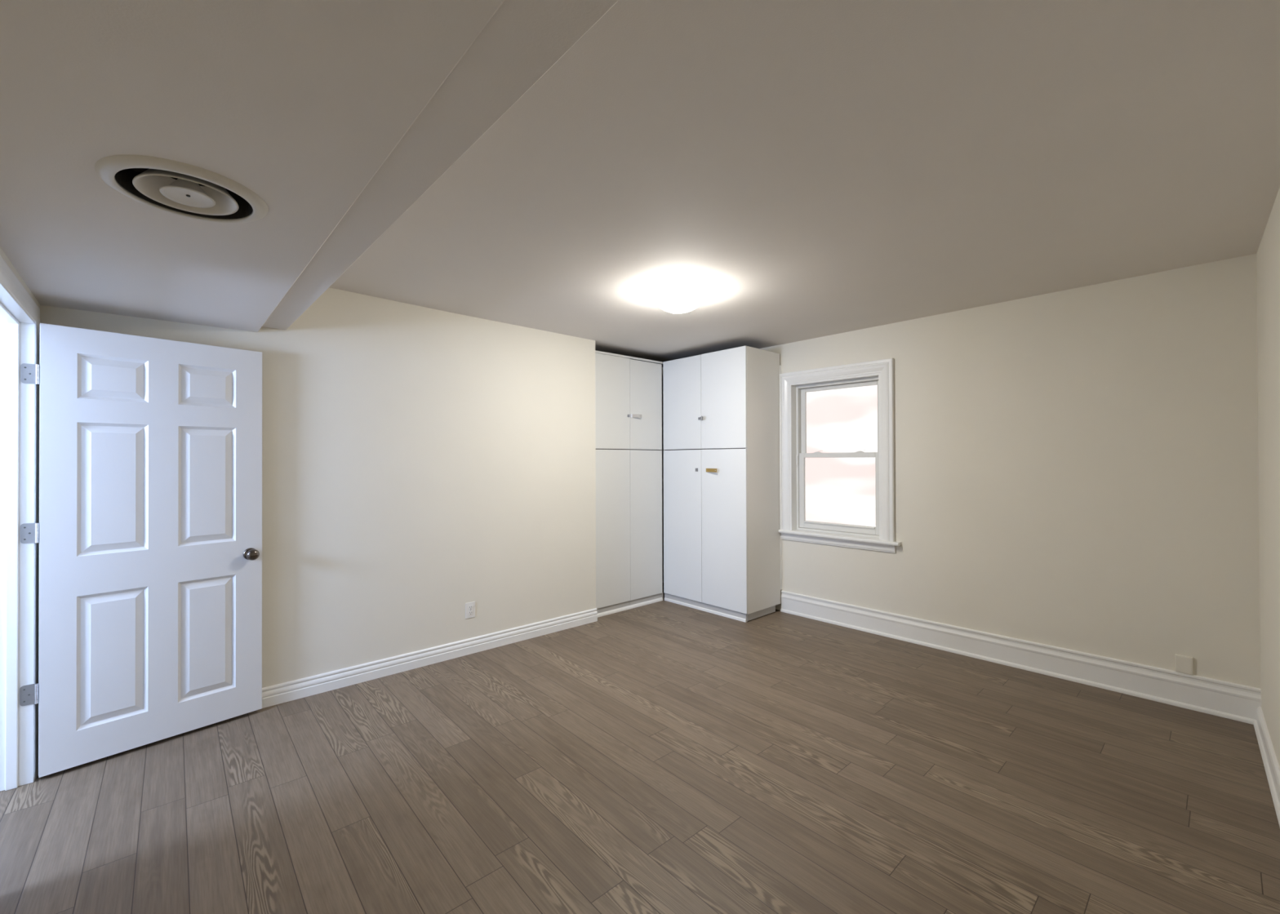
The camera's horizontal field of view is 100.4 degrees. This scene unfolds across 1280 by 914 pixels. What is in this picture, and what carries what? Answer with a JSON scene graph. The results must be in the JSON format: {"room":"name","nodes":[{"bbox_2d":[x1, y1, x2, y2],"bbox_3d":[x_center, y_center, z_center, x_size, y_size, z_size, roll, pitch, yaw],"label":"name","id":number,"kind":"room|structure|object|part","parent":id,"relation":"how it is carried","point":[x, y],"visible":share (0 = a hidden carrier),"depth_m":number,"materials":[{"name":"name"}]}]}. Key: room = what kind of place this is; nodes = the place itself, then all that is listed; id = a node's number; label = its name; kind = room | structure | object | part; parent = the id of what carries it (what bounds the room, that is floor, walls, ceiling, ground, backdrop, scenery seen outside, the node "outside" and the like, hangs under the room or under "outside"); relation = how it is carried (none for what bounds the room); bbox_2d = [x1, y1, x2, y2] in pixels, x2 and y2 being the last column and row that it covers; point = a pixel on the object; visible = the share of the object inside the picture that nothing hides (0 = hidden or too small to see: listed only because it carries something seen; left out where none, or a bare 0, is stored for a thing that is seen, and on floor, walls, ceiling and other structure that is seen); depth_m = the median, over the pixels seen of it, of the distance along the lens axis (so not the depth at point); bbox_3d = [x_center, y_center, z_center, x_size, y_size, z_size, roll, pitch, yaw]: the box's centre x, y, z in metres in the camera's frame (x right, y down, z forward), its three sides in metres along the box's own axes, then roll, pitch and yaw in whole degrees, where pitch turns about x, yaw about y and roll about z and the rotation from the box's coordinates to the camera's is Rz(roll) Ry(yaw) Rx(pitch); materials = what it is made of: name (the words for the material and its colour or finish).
{"room":"empty bedroom","nodes":[
{"label":"empty bedroom","id":0,"kind":"room"},
{"bbox_2d":[0,247,39,308],"bbox_3d":[-1.428,0.154,0.895,0.120,2.650,4.250,0,0,-42],"label":"wall","id":1,"kind":"structure","parent":0,"point":[2,255],"depth_m":2.07,"materials":[{"name":"beige paint"}]},
{"bbox_2d":[0,255,39,791],"bbox_3d":[-2.441,0.376,2.009,0.132,2.125,1.045,0,0,-42],"label":"door frame","id":2,"kind":"structure","parent":1,"relation":"attached to","point":[20,315],"depth_m":2.32,"materials":[{"name":"white wood"}]},
{"bbox_2d":[19,323,262,777],"bbox_3d":[-2.408,0.413,2.664,0.101,2.017,0.895,0,0,39],"label":"door","id":3,"kind":"structure","parent":1,"relation":"in","point":[148,537],"depth_m":2.64,"materials":[{"name":"white paint"}]},
{"bbox_3d":[-2.148,0.540,2.955,0.062,0.061,0.061,0,0,39],"label":"knob","id":4,"kind":"part","parent":3,"relation":"part of","materials":[{"name":"silver metal"}]},
{"bbox_2d":[0,0,618,332],"bbox_3d":[-1.098,-0.938,1.341,0.986,0.424,4.050,0,0,-42],"label":"ceiling","id":5,"kind":"structure","parent":0,"point":[340,115],"depth_m":1.20,"materials":[{"name":"paint"}]},
{"bbox_2d":[94,155,268,223],"bbox_3d":[-1.266,-0.813,1.494,0.368,0.177,0.368,0,0,-42],"label":"ceiling vent","id":6,"kind":"object","parent":5,"relation":"in","point":[184,188],"visible":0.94,"depth_m":1.48,"materials":[{"name":"metal"}]},
{"bbox_2d":[40,287,595,688],"bbox_3d":[-1.917,0.171,3.835,3.445,2.650,0.750,0,0,-42],"label":"wall","id":7,"kind":"structure","parent":0,"point":[420,464],"depth_m":3.63,"materials":[{"name":"beige paint"}]},
{"bbox_2d":[262,608,597,708],"bbox_3d":[-1.588,1.389,3.606,3.269,0.111,0.018,0,0,-42],"label":"baseboard","id":8,"kind":"structure","parent":7,"relation":"attached to","point":[277,694],"depth_m":3.63,"materials":[{"name":"white wood"}]},
{"bbox_2d":[465,601,475,618],"bbox_3d":[-1.247,1.128,3.927,0.074,0.115,0.007,0,0,-42],"label":"wall outlet","id":9,"kind":"object","parent":7,"relation":"attached to","point":[470,606],"visible":1,"depth_m":3.92,"materials":[{"name":"white plastic"}]},
{"bbox_2d":[0,582,1279,913],"bbox_3d":[-0.604,1.494,2.214,6.900,0.120,5.100,0,0,-42],"label":"floor","id":10,"kind":"structure","parent":0,"point":[664,757],"depth_m":2.25,"materials":[{"name":"laminate"}]},
{"bbox_2d":[595,350,662,617],"bbox_3d":[-0.265,0.243,5.310,0.965,2.413,0.621,0,0,-42],"label":"tall cabinet","id":11,"kind":"object","parent":10,"relation":"on","point":[628,389],"visible":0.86,"depth_m":5.09,"materials":[{"name":"white laminate"}]},
{"bbox_3d":[-0.268,-0.509,4.961,0.446,0.868,0.019,0,0,-42],"label":"door","id":12,"kind":"part","parent":11,"relation":"part of","materials":[{"name":"white laminate"}]},
{"bbox_3d":[-0.264,0.652,4.955,0.446,1.440,0.019,0,0,-42],"label":"door","id":13,"kind":"part","parent":11,"relation":"part of","materials":[{"name":"white laminate"}]},
{"bbox_3d":[-0.095,-0.956,5.127,0.965,0.020,0.020,0,0,-42],"label":"rail","id":14,"kind":"part","parent":11,"relation":"part of","materials":[{"name":"white laminate"}]},
{"bbox_3d":[-0.103,1.433,5.081,0.897,0.030,0.018,0,0,-43],"label":"shoe moulding","id":15,"kind":"part","parent":11,"relation":"part of","materials":[{"name":"white wood"}]},
{"bbox_3d":[0.057,-0.506,5.258,0.428,0.864,0.019,0,0,-42],"label":"door","id":16,"kind":"part","parent":11,"relation":"part of","materials":[{"name":"white laminate"}]},
{"bbox_3d":[0.060,0.652,5.252,0.428,1.440,0.019,0,0,-42],"label":"door","id":17,"kind":"part","parent":11,"relation":"part of","materials":[{"name":"white laminate"}]},
{"bbox_2d":[662,346,780,622],"bbox_3d":[0.750,0.239,5.176,0.597,2.413,1.020,0,0,-42],"label":"tall cabinet","id":18,"kind":"object","parent":10,"relation":"on","point":[721,409],"visible":1,"depth_m":4.90,"materials":[{"name":"white laminate"}]},
{"bbox_3d":[0.411,-0.520,5.220,0.019,0.888,0.503,0,0,-42],"label":"door","id":19,"kind":"part","parent":18,"relation":"part of","materials":[{"name":"white laminate"}]},
{"bbox_3d":[0.415,0.651,5.214,0.019,1.438,0.503,0,0,-42],"label":"door","id":20,"kind":"part","parent":18,"relation":"part of","materials":[{"name":"white laminate"}]},
{"bbox_3d":[0.586,1.432,5.023,0.008,0.027,1.002,0,0,-42],"label":"shoe moulding","id":21,"kind":"part","parent":18,"relation":"part of","materials":[{"name":"white wood"}]},
{"bbox_3d":[0.756,-0.524,4.843,0.019,0.890,0.511,0,0,-42],"label":"door","id":22,"kind":"part","parent":18,"relation":"part of","materials":[{"name":"white laminate"}]},
{"bbox_3d":[0.759,0.648,4.837,0.019,1.440,0.511,0,0,-42],"label":"door","id":23,"kind":"part","parent":18,"relation":"part of","materials":[{"name":"white laminate"}]},
{"bbox_3d":[1.120,0.201,4.837,0.508,2.343,0.020,0,0,-42],"label":"panel","id":24,"kind":"part","parent":18,"relation":"part of","materials":[{"name":"white wood"}]},
{"bbox_2d":[329,0,1279,367],"bbox_3d":[0.073,-1.132,2.887,5.000,0.185,5.050,0,0,-42],"label":"ceiling","id":25,"kind":"structure","parent":0,"point":[815,168],"depth_m":2.01,"materials":[{"name":"paint"}]},
{"bbox_2d":[660,253,1260,688],"bbox_3d":[1.929,0.163,4.471,0.160,2.650,5.000,0,0,-42],"label":"wall","id":26,"kind":"structure","parent":0,"point":[1077,469],"depth_m":3.40,"materials":[{"name":"beige paint"}]},
{"bbox_2d":[779,364,782,590],"bbox_3d":[1.320,0.190,5.000,0.024,2.106,0.014,0,0,-42],"label":"caulk","id":27,"kind":"structure","parent":26,"relation":"attached to","point":[781,570],"depth_m":5.00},
{"bbox_2d":[778,358,901,553],"bbox_3d":[1.729,-0.007,4.646,0.214,1.550,1.081,0,0,-42],"label":"window","id":28,"kind":"structure","parent":26,"relation":"in","point":[793,388],"depth_m":4.65,"materials":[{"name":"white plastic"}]},
{"bbox_3d":[1.758,0.005,4.707,0.090,1.339,0.804,0,0,-42],"label":"frame","id":29,"kind":"part","parent":28,"relation":"part of","materials":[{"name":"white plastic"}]},
{"bbox_3d":[1.742,0.306,4.689,0.028,0.689,0.752,0,0,-42],"label":"sash","id":30,"kind":"part","parent":28,"relation":"part of","materials":[{"name":"white plastic"}]},
{"bbox_3d":[1.730,0.594,4.672,0.013,0.012,0.647,0,0,-42],"label":"lift rail","id":31,"kind":"part","parent":28,"relation":"part of","materials":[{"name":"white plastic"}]},
{"bbox_3d":[1.767,-0.316,4.717,0.028,0.640,0.752,0,0,-42],"label":"sash","id":32,"kind":"part","parent":28,"relation":"part of","materials":[{"name":"white plastic"}]},
{"bbox_2d":[780,591,1261,724],"bbox_3d":[2.312,1.338,3.908,0.030,0.192,2.935,0,0,-42],"label":"baseboard","id":33,"kind":"structure","parent":26,"relation":"attached to","point":[1226,700],"depth_m":3.48,"materials":[{"name":"white wood"}]},
{"bbox_2d":[1174,653,1193,675],"bbox_3d":[3.108,1.185,3.048,0.016,0.099,0.072,0,0,-42],"label":"cover plate","id":34,"kind":"object","parent":26,"relation":"attached to","point":[1184,664],"visible":1,"depth_m":3.04,"materials":[{"name":"beige paint"}]},
{"bbox_3d":[3.102,1.184,3.043,0.002,0.086,0.060,0,0,-42],"label":"plate","id":35,"kind":"part","parent":34,"relation":"part of","materials":[{"name":"beige paint"}]},
{"bbox_2d":[1256,187,1279,767],"bbox_3d":[1.638,0.146,1.135,5.057,2.650,0.120,0,0,-44],"label":"wall","id":36,"kind":"structure","parent":0,"point":[1268,255],"depth_m":2.46,"materials":[{"name":"beige paint"}]},
{"bbox_2d":[1253,706,1279,826],"bbox_3d":[1.605,1.372,1.196,4.711,0.100,0.028,0,0,-44],"label":"baseboard","id":37,"kind":"structure","parent":36,"relation":"attached to","point":[1272,768],"depth_m":2.42,"materials":[{"name":"white wood"}]},
{"label":"outside","id":38,"kind":"structure","parent":0,"visible":0},
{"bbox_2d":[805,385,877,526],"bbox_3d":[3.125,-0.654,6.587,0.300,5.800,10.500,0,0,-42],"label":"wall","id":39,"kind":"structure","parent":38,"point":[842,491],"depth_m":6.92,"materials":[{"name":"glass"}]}
]}

